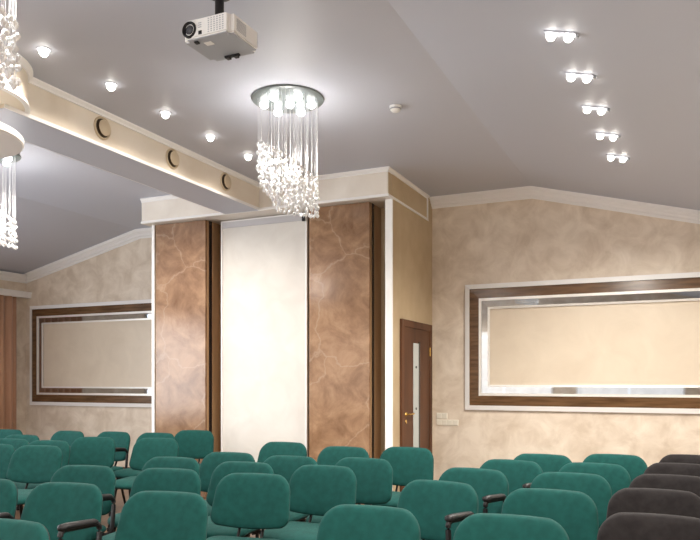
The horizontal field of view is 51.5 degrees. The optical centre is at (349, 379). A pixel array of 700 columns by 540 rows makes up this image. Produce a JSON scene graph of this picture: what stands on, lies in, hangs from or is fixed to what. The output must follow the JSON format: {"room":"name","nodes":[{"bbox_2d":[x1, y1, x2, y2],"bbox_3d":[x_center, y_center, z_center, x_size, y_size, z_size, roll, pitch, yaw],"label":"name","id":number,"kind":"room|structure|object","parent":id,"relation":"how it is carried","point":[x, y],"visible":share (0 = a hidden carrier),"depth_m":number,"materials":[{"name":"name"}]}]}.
{"room":"event hall","nodes":[
{"label":"event hall","id":0,"kind":"room"},
{"bbox_2d":[0,280,25,434],"bbox_3d":[-7.637,-0.142,6.475,0.150,3.055,11.450,0,0,24],"label":"wall","id":1,"kind":"structure","parent":0,"point":[20,302],"depth_m":11.55,"materials":[{"name":"paint"}]},
{"bbox_2d":[0,295,15,429],"bbox_3d":[-5.462,0.025,10.951,0.088,2.660,1.000,0,0,24],"label":"curtain","id":2,"kind":"object","parent":1,"relation":"attached to","point":[7,303],"visible":0.64,"depth_m":11.28,"materials":[{"name":"fabric"}]},
{"bbox_2d":[0,271,26,283],"bbox_3d":[-7.519,-1.609,6.421,0.108,0.122,11.449,0,0,24],"label":"trim","id":3,"kind":"structure","parent":1,"relation":"attached to","point":[8,276],"depth_m":11.35,"materials":[{"name":"white paint"}]},
{"bbox_2d":[0,288,31,298],"bbox_3d":[-5.750,-1.353,10.286,0.125,0.095,2.950,0,0,24],"label":"pelmet","id":4,"kind":"object","parent":1,"relation":"attached to","point":[6,292],"visible":1,"depth_m":11.35,"materials":[{"name":"white paint"}]},
{"bbox_2d":[15,489,305,537],"bbox_3d":[-2.810,1.445,4.275,10.760,0.120,11.750,0,0,24],"label":"floor","id":5,"kind":"structure","parent":0,"point":[119,503],"depth_m":7.83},
{"bbox_2d":[0,444,14,478],"bbox_3d":[-3.196,0.975,6.186,0.502,0.820,0.566,0,0,12],"label":"chair","id":6,"kind":"object","parent":5,"relation":"on","point":[6,450],"visible":0.48,"depth_m":6.32,"materials":[{"name":"green fabric"}]},
{"bbox_2d":[0,479,17,518],"bbox_3d":[-2.121,0.975,3.931,0.561,0.820,0.566,0,0,15],"label":"chair","id":7,"kind":"object","parent":5,"relation":"on","point":[8,489],"visible":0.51,"depth_m":4.06,"materials":[{"name":"green fabric"}]},
{"bbox_2d":[0,429,22,438],"bbox_3d":[-3.991,0.975,8.091,0.502,0.820,0.566,0,0,17],"label":"chair","id":8,"kind":"object","parent":5,"relation":"on","point":[4,433],"visible":0.15,"depth_m":8.28,"materials":[{"name":"green fabric"}]},
{"bbox_2d":[0,438,28,510],"bbox_3d":[-3.324,0.975,6.760,0.502,0.820,0.566,0,0,15],"label":"chair","id":9,"kind":"object","parent":5,"relation":"on","point":[16,443],"visible":0.13,"depth_m":6.95,"materials":[{"name":"green fabric"}]},
{"bbox_2d":[4,435,39,443],"bbox_3d":[-3.444,0.975,7.264,0.502,0.820,0.566,0,0,17],"label":"chair","id":10,"kind":"object","parent":5,"relation":"on","point":[30,438],"visible":0.09,"depth_m":7.46,"materials":[{"name":"green fabric"}]},
{"bbox_2d":[0,518,49,539],"bbox_3d":[-1.462,0.975,2.707,0.502,0.820,0.566,0,0,20],"label":"chair","id":11,"kind":"object","parent":5,"relation":"on","point":[10,529],"visible":1,"depth_m":2.88,"materials":[{"name":"green fabric"}]},
{"bbox_2d":[6,445,62,504],"bbox_3d":[-2.726,0.975,6.043,0.502,0.820,0.566,0,0,11],"label":"chair","id":12,"kind":"object","parent":5,"relation":"on","point":[34,464],"visible":0.52,"depth_m":6.20,"materials":[{"name":"green fabric"}]},
{"bbox_2d":[14,440,69,517],"bbox_3d":[-2.871,0.975,6.575,0.502,0.820,0.566,0,0,15],"label":"chair","id":13,"kind":"object","parent":5,"relation":"on","point":[64,446],"visible":0.16,"depth_m":6.72,"materials":[{"name":"green fabric"}]},
{"bbox_2d":[16,431,83,509],"bbox_3d":[-3.189,0.975,7.847,0.561,0.820,0.566,0,0,24],"label":"chair","id":14,"kind":"object","parent":5,"relation":"on","point":[69,437],"visible":0.09,"depth_m":8.04,"materials":[{"name":"green fabric"}]},
{"bbox_2d":[20,482,102,539],"bbox_3d":[-1.581,0.975,3.752,0.561,0.820,0.566,0,0,16],"label":"chair","id":15,"kind":"object","parent":5,"relation":"on","point":[67,510],"visible":0.91,"depth_m":3.92,"materials":[{"name":"green fabric"}]},
{"bbox_2d":[50,465,115,535],"bbox_3d":[-1.775,0.975,4.571,0.561,0.820,0.566,0,0,15],"label":"chair","id":16,"kind":"object","parent":5,"relation":"on","point":[103,477],"visible":0.32,"depth_m":4.74,"materials":[{"name":"green fabric"}]},
{"bbox_2d":[68,437,115,512],"bbox_3d":[-2.576,0.975,6.980,0.502,0.820,0.566,0,0,11],"label":"chair","id":17,"kind":"object","parent":5,"relation":"on","point":[100,451],"visible":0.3,"depth_m":7.14,"materials":[{"name":"green fabric"}]},
{"bbox_2d":[97,431,130,503],"bbox_3d":[-2.645,0.975,7.724,0.561,0.820,0.566,0,0,24],"label":"chair","id":18,"kind":"object","parent":5,"relation":"on","point":[122,440],"visible":0.34,"depth_m":7.81,"materials":[{"name":"green fabric"}]},
{"bbox_2d":[109,433,174,515],"bbox_3d":[-2.138,0.975,7.560,0.502,0.820,0.566,0,0,18],"label":"chair","id":19,"kind":"object","parent":5,"relation":"on","point":[123,473],"visible":0.22,"depth_m":7.47,"materials":[{"name":"green fabric"}]},
{"bbox_2d":[107,438,178,531],"bbox_3d":[-1.927,0.975,6.849,0.502,0.820,0.566,0,0,12],"label":"chair","id":20,"kind":"object","parent":5,"relation":"on","point":[144,449],"visible":0.36,"depth_m":7.01,"materials":[{"name":"green fabric"}]},
{"bbox_2d":[102,468,200,539],"bbox_3d":[-1.216,0.975,4.414,0.502,0.820,0.566,0,0,16],"label":"chair","id":21,"kind":"object","parent":5,"relation":"on","point":[150,479],"visible":0.23,"depth_m":4.60,"materials":[{"name":"green fabric"}]},
{"bbox_2d":[107,457,199,531],"bbox_3d":[-1.369,0.975,5.102,0.502,0.820,0.566,0,0,18],"label":"chair","id":22,"kind":"object","parent":5,"relation":"on","point":[156,462],"visible":0.12,"depth_m":5.29,"materials":[{"name":"green fabric"}]},
{"bbox_2d":[114,491,207,539],"bbox_3d":[-0.983,0.975,3.445,0.502,0.820,0.566,0,0,16],"label":"chair","id":23,"kind":"object","parent":5,"relation":"on","point":[146,515],"visible":1,"depth_m":3.62,"materials":[{"name":"green fabric"}]},
{"bbox_2d":[175,430,213,466],"bbox_3d":[-1.790,0.975,7.954,0.502,0.820,0.566,0,0,11],"label":"chair","id":24,"kind":"object","parent":5,"relation":"on","point":[196,444],"visible":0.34,"depth_m":8.11,"materials":[{"name":"green fabric"}]},
{"bbox_2d":[200,452,254,515],"bbox_3d":[-1.016,0.975,5.458,0.502,0.820,0.566,0,0,20],"label":"chair","id":25,"kind":"object","parent":5,"relation":"on","point":[212,460],"visible":0.19,"depth_m":5.66,"materials":[{"name":"green fabric"}]},
{"bbox_2d":[206,461,273,538],"bbox_3d":[-0.802,0.975,4.789,0.502,0.820,0.566,0,0,20],"label":"chair","id":26,"kind":"object","parent":5,"relation":"on","point":[222,470],"visible":0.26,"depth_m":4.97,"materials":[{"name":"green fabric"}]},
{"bbox_2d":[206,473,289,539],"bbox_3d":[-0.637,0.975,4.162,0.502,0.820,0.566,0,0,16],"label":"chair","id":27,"kind":"object","parent":5,"relation":"on","point":[261,501],"visible":1,"depth_m":4.32,"materials":[{"name":"green fabric"}]},
{"bbox_2d":[257,442,306,462],"bbox_3d":[-0.680,0.975,6.395,0.502,0.820,0.566,0,0,22],"label":"chair","id":28,"kind":"object","parent":5,"relation":"on","point":[269,449],"visible":0.12,"depth_m":6.59,"materials":[{"name":"green fabric"}]},
{"bbox_2d":[255,455,317,537],"bbox_3d":[-0.526,0.975,5.188,0.502,0.820,0.566,0,0,22],"label":"chair","id":29,"kind":"object","parent":5,"relation":"on","point":[285,466],"visible":0.2,"depth_m":5.36,"materials":[{"name":"green fabric"}]},
{"bbox_2d":[260,465,356,539],"bbox_3d":[-0.257,0.975,4.585,0.502,0.820,0.566,0,0,24],"label":"chair","id":30,"kind":"object","parent":5,"relation":"on","point":[314,489],"visible":0.72,"depth_m":4.72,"materials":[{"name":"green fabric"}]},
{"bbox_2d":[317,446,368,504],"bbox_3d":[-0.140,0.975,5.946,0.502,0.820,0.566,0,0,24],"label":"chair","id":31,"kind":"object","parent":5,"relation":"on","point":[330,455],"visible":0.14,"depth_m":6.15,"materials":[{"name":"green fabric"}]},
{"bbox_2d":[305,457,392,522],"bbox_3d":[0.000,0.975,5.050,0.502,0.820,0.566,0,0,27],"label":"chair","id":32,"kind":"object","parent":5,"relation":"on","point":[374,476],"visible":0.36,"depth_m":5.16,"materials":[{"name":"green fabric"}]},
{"bbox_2d":[316,504,419,539],"bbox_3d":[0.009,0.975,3.035,0.502,0.820,0.566,0,0,22],"label":"chair","id":33,"kind":"object","parent":5,"relation":"on","point":[344,521],"visible":1,"depth_m":3.22,"materials":[{"name":"green fabric"}]},
{"bbox_2d":[364,447,433,506],"bbox_3d":[0.390,0.975,5.899,0.502,0.820,0.566,0,0,24],"label":"chair","id":34,"kind":"object","parent":5,"relation":"on","point":[409,464],"visible":0.36,"depth_m":6.03,"materials":[{"name":"green fabric"}]},
{"bbox_2d":[397,479,477,539],"bbox_3d":[0.391,0.975,3.855,0.526,0.820,0.566,0,0,33],"label":"chair","id":35,"kind":"object","parent":5,"relation":"on","point":[438,507],"visible":0.67,"depth_m":4.00,"materials":[{"name":"green fabric"}]},
{"bbox_2d":[420,467,508,539],"bbox_3d":[0.681,0.975,4.436,0.526,0.820,0.566,0,0,33],"label":"chair","id":36,"kind":"object","parent":5,"relation":"on","point":[491,487],"visible":0.27,"depth_m":4.54,"materials":[{"name":"green fabric"}]},
{"bbox_2d":[453,513,568,539],"bbox_3d":[0.586,0.975,2.813,0.502,0.820,0.566,0,0,22],"label":"chair","id":37,"kind":"object","parent":5,"relation":"on","point":[479,526],"visible":1,"depth_m":3.01,"materials":[{"name":"green fabric"}]},
{"bbox_2d":[480,459,542,493],"bbox_3d":[1.028,0.975,4.925,0.526,0.820,0.566,0,0,33],"label":"chair","id":38,"kind":"object","parent":5,"relation":"on","point":[519,474],"visible":0.12,"depth_m":5.06,"materials":[{"name":"green fabric"}]},
{"bbox_2d":[514,454,571,472],"bbox_3d":[1.366,0.975,5.325,0.502,0.820,0.566,0,0,27],"label":"chair","id":39,"kind":"object","parent":5,"relation":"on","point":[547,462],"visible":0.12,"depth_m":5.49,"materials":[{"name":"green fabric"}]},
{"bbox_2d":[501,488,598,539],"bbox_3d":[0.935,0.975,3.532,0.502,0.820,0.566,0,0,24],"label":"chair","id":40,"kind":"object","parent":5,"relation":"on","point":[576,512],"visible":0.72,"depth_m":3.68,"materials":[{"name":"green fabric"}]},
{"bbox_2d":[530,472,611,527],"bbox_3d":[1.247,0.975,4.205,0.502,0.820,0.566,0,0,24],"label":"chair","id":41,"kind":"object","parent":5,"relation":"on","point":[596,487],"visible":0.33,"depth_m":4.36,"materials":[{"name":"green fabric"}]},
{"bbox_2d":[559,462,630,495],"bbox_3d":[1.559,0.975,4.729,0.502,0.820,0.566,0,0,25],"label":"chair","id":42,"kind":"object","parent":5,"relation":"on","point":[618,478],"visible":0.12,"depth_m":4.87,"materials":[{"name":"green fabric"}]},
{"bbox_2d":[583,454,647,481],"bbox_3d":[1.915,0.975,5.310,0.502,0.820,0.566,0,0,24],"label":"chair","id":43,"kind":"object","parent":5,"relation":"on","point":[635,466],"visible":0.08,"depth_m":5.46,"materials":[{"name":"green fabric"}]},
{"bbox_2d":[597,512,699,539],"bbox_3d":[1.195,0.975,2.832,0.502,0.820,0.566,0,0,24],"label":"chair","id":44,"kind":"object","parent":5,"relation":"on","point":[623,525],"visible":1,"depth_m":3.04,"materials":[{"name":"black fabric"}]},
{"bbox_2d":[606,488,699,518],"bbox_3d":[1.492,0.975,3.543,0.502,0.820,0.566,0,0,24],"label":"chair","id":45,"kind":"object","parent":5,"relation":"on","point":[636,500],"visible":0.55,"depth_m":3.73,"materials":[{"name":"black fabric"}]},
{"bbox_2d":[629,474,699,496],"bbox_3d":[1.818,0.975,4.112,0.502,0.820,0.566,0,0,24],"label":"chair","id":46,"kind":"object","parent":5,"relation":"on","point":[658,481],"visible":0.25,"depth_m":4.31,"materials":[{"name":"black fabric"}]},
{"bbox_2d":[644,463,699,476],"bbox_3d":[2.147,0.975,4.709,0.502,0.820,0.566,0,0,24],"label":"chair","id":47,"kind":"object","parent":5,"relation":"on","point":[688,469],"visible":0.12,"depth_m":4.92,"materials":[{"name":"black fabric"}]},
{"bbox_2d":[659,454,699,463],"bbox_3d":[2.485,0.975,5.270,0.502,0.820,0.566,0,0,24],"label":"chair","id":48,"kind":"object","parent":5,"relation":"on","point":[672,458],"visible":0.09,"depth_m":5.50,"materials":[{"name":"black fabric"}]},
{"bbox_2d":[155,174,431,491],"bbox_3d":[-0.713,-0.409,8.880,3.158,3.588,1.330,0,0,24],"label":"wall","id":49,"kind":"structure","parent":0,"point":[412,234],"depth_m":8.03,"materials":[{"name":"beige paint"}]},
{"bbox_2d":[94,116,110,139],"bbox_3d":[-2.010,-2.060,5.933,0.042,0.188,0.188,0,0,24],"label":"air vent","id":50,"kind":"object","parent":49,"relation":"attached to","point":[102,128],"visible":1,"depth_m":5.91,"materials":[{"name":"beige plastic"}]},
{"bbox_2d":[25,141,223,213],"bbox_3d":[-2.130,-1.918,6.806,0.012,0.028,3.380,0,0,24],"label":"trim","id":51,"kind":"structure","parent":49,"relation":"attached to","point":[25,141],"depth_m":6.71,"materials":[{"name":"white paint"}]},
{"bbox_2d":[0,108,256,213],"bbox_3d":[-1.922,-1.905,6.712,0.441,0.006,3.380,0,0,24],"label":"ceiling beam","id":52,"kind":"structure","parent":49,"relation":"attached to","point":[34,132],"depth_m":6.35,"materials":[{"name":"grey paint"}]},
{"bbox_2d":[0,83,258,206],"bbox_3d":[-1.922,-2.055,6.712,0.445,0.295,3.380,0,0,24],"label":"beam","id":53,"kind":"structure","parent":49,"relation":"attached to","point":[45,105],"depth_m":6.25,"materials":[{"name":"paint"}]},
{"bbox_2d":[4,104,258,209],"bbox_3d":[-1.714,-1.918,6.617,0.012,0.028,3.380,0,0,24],"label":"trim","id":54,"kind":"structure","parent":49,"relation":"attached to","point":[6,106],"depth_m":6.09,"materials":[{"name":"white paint"}]},
{"bbox_2d":[152,225,154,432],"bbox_3d":[-2.415,-0.257,8.917,0.040,3.284,0.015,0,0,24],"label":"trim","id":55,"kind":"structure","parent":49,"relation":"attached to","point":[153,226],"depth_m":8.91,"materials":[{"name":"white paint"}]},
{"bbox_2d":[166,148,178,168],"bbox_3d":[-1.637,-2.060,6.752,0.042,0.188,0.188,0,0,24],"label":"air vent","id":56,"kind":"object","parent":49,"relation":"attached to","point":[172,157],"visible":1,"depth_m":6.72,"materials":[{"name":"beige plastic"}]},
{"bbox_2d":[156,220,220,496],"bbox_3d":[-1.973,-0.255,8.891,0.735,3.280,0.345,0,0,24],"label":"wall panel","id":57,"kind":"object","parent":49,"relation":"attached to","point":[188,254],"visible":0.65,"depth_m":8.73,"materials":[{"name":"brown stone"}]},
{"bbox_2d":[220,172,230,190],"bbox_3d":[-1.278,-2.060,7.539,0.042,0.188,0.188,0,0,24],"label":"air vent","id":58,"kind":"object","parent":49,"relation":"attached to","point":[225,180],"visible":1,"depth_m":7.51,"materials":[{"name":"beige plastic"}]},
{"bbox_2d":[221,212,308,461],"bbox_3d":[-0.981,-0.253,8.497,1.158,3.275,0.220,0,0,24],"label":"projection screen","id":59,"kind":"object","parent":49,"relation":"attached to","point":[265,260],"visible":0.8,"depth_m":8.43,"materials":[{"name":"white fabric"}]},
{"bbox_2d":[142,172,390,226],"bbox_3d":[-0.807,-2.051,8.769,3.218,0.303,1.290,0,0,24],"label":"trim","id":60,"kind":"structure","parent":49,"relation":"attached to","point":[375,183],"depth_m":8.09,"materials":[{"name":"paint"}]},
{"bbox_2d":[140,166,429,202],"bbox_3d":[-0.800,-2.180,8.749,3.248,0.045,1.320,0,0,24],"label":"trim","id":61,"kind":"structure","parent":49,"relation":"attached to","point":[387,168],"depth_m":7.80,"materials":[{"name":"white paint"}]},
{"bbox_2d":[141,193,428,223],"bbox_3d":[-0.803,-1.915,8.757,3.236,0.030,1.308,0,0,24],"label":"trim","id":62,"kind":"structure","parent":49,"relation":"attached to","point":[385,194],"depth_m":8.09,"materials":[{"name":"white paint"}]},
{"bbox_2d":[309,202,380,504],"bbox_3d":[-0.051,-0.255,8.015,0.720,3.280,0.345,0,0,24],"label":"wall panel","id":63,"kind":"object","parent":49,"relation":"attached to","point":[345,239],"visible":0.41,"depth_m":7.85,"materials":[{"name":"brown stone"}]},
{"bbox_2d":[385,199,392,490],"bbox_3d":[0.410,-0.257,7.628,0.080,3.284,0.018,0,0,24],"label":"trim","id":64,"kind":"structure","parent":49,"relation":"attached to","point":[388,202],"depth_m":7.62,"materials":[{"name":"white paint"}]},
{"bbox_2d":[388,172,391,194],"bbox_3d":[0.649,-2.044,8.089,0.016,0.228,1.220,0,0,24],"label":"trim","id":65,"kind":"structure","parent":49,"relation":"attached to","point":[389,173],"depth_m":7.56,"materials":[{"name":"beige paint"}]},
{"bbox_2d":[400,319,431,491],"bbox_3d":[0.785,0.362,8.264,0.079,2.045,1.040,0,0,24],"label":"door","id":66,"kind":"structure","parent":49,"relation":"in","point":[415,337],"depth_m":8.19,"materials":[{"name":"brown wood"}]},
{"bbox_2d":[0,0,699,273],"bbox_3d":[-2.810,-1.968,4.275,10.760,0.869,11.750,0,0,24],"label":"ceiling","id":67,"kind":"structure","parent":0,"point":[487,101],"depth_m":5.32,"materials":[{"name":"grey paint"}]},
{"bbox_2d":[0,154,20,249],"bbox_3d":[-3.508,-1.740,7.060,0.569,0.925,0.569,0,0,21],"label":"chandelier","id":68,"kind":"object","parent":67,"relation":"hanging from","point":[7,161],"visible":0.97,"depth_m":7.13,"materials":[{"name":"white"}]},
{"bbox_2d":[0,0,21,89],"bbox_3d":[-1.678,-1.740,3.094,0.569,0.925,0.569,0,0,-37],"label":"chandelier","id":69,"kind":"object","parent":67,"relation":"hanging from","point":[9,62],"visible":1,"depth_m":3.13,"materials":[{"name":"white"}]},
{"bbox_2d":[0,46,32,158],"bbox_3d":[-2.762,-1.931,4.995,1.070,0.545,1.070,0,0,24],"label":"drum","id":70,"kind":"object","parent":67,"relation":"attached to","point":[11,140],"visible":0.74,"depth_m":5.03,"materials":[{"name":"paint"}]},
{"bbox_2d":[36,46,51,56],"bbox_3d":[-2.040,-2.180,4.837,0.100,0.054,0.100,0,0,24],"label":"ceiling spotlight","id":71,"kind":"object","parent":67,"relation":"attached to","point":[44,51],"visible":1,"depth_m":4.82,"materials":[{"name":"white glass"}]},
{"bbox_2d":[104,81,117,90],"bbox_3d":[-1.780,-2.180,5.407,0.100,0.054,0.100,0,0,24],"label":"ceiling spotlight","id":72,"kind":"object","parent":67,"relation":"attached to","point":[111,86],"visible":1,"depth_m":5.38,"materials":[{"name":"white glass"}]},
{"bbox_2d":[28,77,258,186],"bbox_3d":[-1.712,-2.180,6.599,0.030,0.045,3.350,0,0,24],"label":"trim","id":73,"kind":"structure","parent":67,"relation":"attached to","point":[34,81],"depth_m":6.25,"materials":[{"name":"white paint"}]},
{"bbox_2d":[159,110,171,118],"bbox_3d":[-1.520,-2.180,5.979,0.100,0.054,0.100,0,0,24],"label":"ceiling spotlight","id":74,"kind":"object","parent":67,"relation":"attached to","point":[165,114],"visible":1,"depth_m":5.96,"materials":[{"name":"white glass"}]},
{"bbox_2d":[205,134,215,140],"bbox_3d":[-1.259,-2.180,6.550,0.100,0.054,0.100,0,0,24],"label":"ceiling spotlight","id":75,"kind":"object","parent":67,"relation":"attached to","point":[210,137],"visible":1,"depth_m":6.53,"materials":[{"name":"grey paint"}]},
{"bbox_2d":[182,0,256,60],"bbox_3d":[-0.738,-2.046,4.154,0.331,0.315,0.312,0,0,24],"label":"projector","id":76,"kind":"object","parent":67,"relation":"hanging from","point":[222,35],"visible":1,"depth_m":4.08,"materials":[{"name":"white plastic"}]},
{"bbox_2d":[208,14,222,31],"bbox_3d":[-0.740,-1.964,3.997,0.104,0.077,0.002,0,0,25],"label":"vent","id":77,"kind":"object","parent":76,"relation":"attached to","point":[215,22],"depth_m":4.00,"materials":[{"name":"grey plastic"}]},
{"bbox_2d":[237,19,245,36],"bbox_3d":[-0.606,-1.964,4.048,0.003,0.064,0.095,0,0,25],"label":"vent","id":78,"kind":"object","parent":76,"relation":"attached to","point":[241,25],"depth_m":4.05,"materials":[{"name":"grey plastic"}]},
{"bbox_2d":[243,154,252,160],"bbox_3d":[-0.999,-2.180,7.120,0.100,0.054,0.100,0,0,24],"label":"ceiling spotlight","id":79,"kind":"object","parent":67,"relation":"attached to","point":[247,156],"visible":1,"depth_m":7.10,"materials":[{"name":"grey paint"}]},
{"bbox_2d":[251,84,323,218],"bbox_3d":[-0.487,-1.740,5.684,0.569,0.925,0.569,0,0,-4],"label":"chandelier","id":80,"kind":"object","parent":67,"relation":"hanging from","point":[279,99],"visible":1,"depth_m":5.57,"materials":[{"name":"clear glass"}]},
{"bbox_2d":[389,104,401,112],"bbox_3d":[0.367,-2.180,5.844,0.100,0.045,0.100,0,0,24],"label":"smoke detector","id":81,"kind":"object","parent":67,"relation":"attached to","point":[395,108],"visible":1,"depth_m":5.81,"materials":[{"name":"white plastic"}]},
{"bbox_2d":[544,30,579,42],"bbox_3d":[1.198,-1.947,4.108,0.190,0.083,0.060,0,0,24],"label":"spotlight","id":82,"kind":"object","parent":67,"relation":"attached to","point":[550,35],"visible":1,"depth_m":4.09,"materials":[{"name":"white glass"}]},
{"bbox_2d":[565,72,596,82],"bbox_3d":[1.478,-1.939,4.648,0.190,0.083,0.060,0,0,24],"label":"spotlight","id":83,"kind":"object","parent":67,"relation":"attached to","point":[571,76],"visible":1,"depth_m":4.63,"materials":[{"name":"white glass"}]},
{"bbox_2d":[582,105,609,114],"bbox_3d":[1.758,-1.931,5.188,0.190,0.083,0.060,0,0,24],"label":"spotlight","id":84,"kind":"object","parent":67,"relation":"attached to","point":[586,109],"visible":1,"depth_m":5.17,"materials":[{"name":"white glass"}]},
{"bbox_2d":[595,132,620,140],"bbox_3d":[2.038,-1.923,5.728,0.190,0.083,0.060,0,0,24],"label":"spotlight","id":85,"kind":"object","parent":67,"relation":"attached to","point":[600,135],"visible":1,"depth_m":5.71,"materials":[{"name":"white glass"}]},
{"bbox_2d":[606,154,629,162],"bbox_3d":[2.317,-1.915,6.269,0.190,0.083,0.060,0,0,24],"label":"spotlight","id":86,"kind":"object","parent":67,"relation":"attached to","point":[610,157],"visible":1,"depth_m":6.25,"materials":[{"name":"white glass"}]},
{"bbox_2d":[26,199,699,479],"bbox_3d":[-0.405,-0.414,9.553,10.760,3.598,0.150,0,0,24],"label":"wall","id":87,"kind":"structure","parent":0,"point":[525,240],"depth_m":8.49,"materials":[{"name":"paint"}]},
{"bbox_2d":[30,299,151,406],"bbox_3d":[-3.747,-0.389,10.967,2.995,1.577,0.044,0,0,24],"label":"wall panel","id":88,"kind":"object","parent":87,"relation":"attached to","point":[96,353],"visible":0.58,"depth_m":11.05,"materials":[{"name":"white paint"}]},
{"bbox_2d":[25,186,699,282],"bbox_3d":[-0.459,-1.825,9.435,10.458,0.755,0.108,0,0,24],"label":"trim","id":89,"kind":"structure","parent":87,"relation":"attached to","point":[526,192],"depth_m":8.35,"materials":[{"name":"white paint"}]},
{"bbox_2d":[437,413,447,418],"bbox_3d":[1.112,0.433,8.772,0.136,0.072,0.014,0,0,24],"label":"switch plate","id":90,"kind":"object","parent":87,"relation":"attached to","point":[439,415],"visible":1,"depth_m":8.77,"materials":[{"name":"beige plastic"}]},
{"bbox_2d":[437,419,458,425],"bbox_3d":[1.181,0.512,8.740,0.262,0.072,0.014,0,0,24],"label":"switch plate","id":91,"kind":"object","parent":87,"relation":"attached to","point":[439,421],"visible":1,"depth_m":8.73,"materials":[{"name":"beige plastic"}]},
{"bbox_2d":[465,272,699,413],"bbox_3d":[2.737,-0.388,8.013,3.005,1.485,0.044,0,0,24],"label":"wall panel","id":92,"kind":"object","parent":87,"relation":"attached to","point":[619,344],"visible":1,"depth_m":8.06,"materials":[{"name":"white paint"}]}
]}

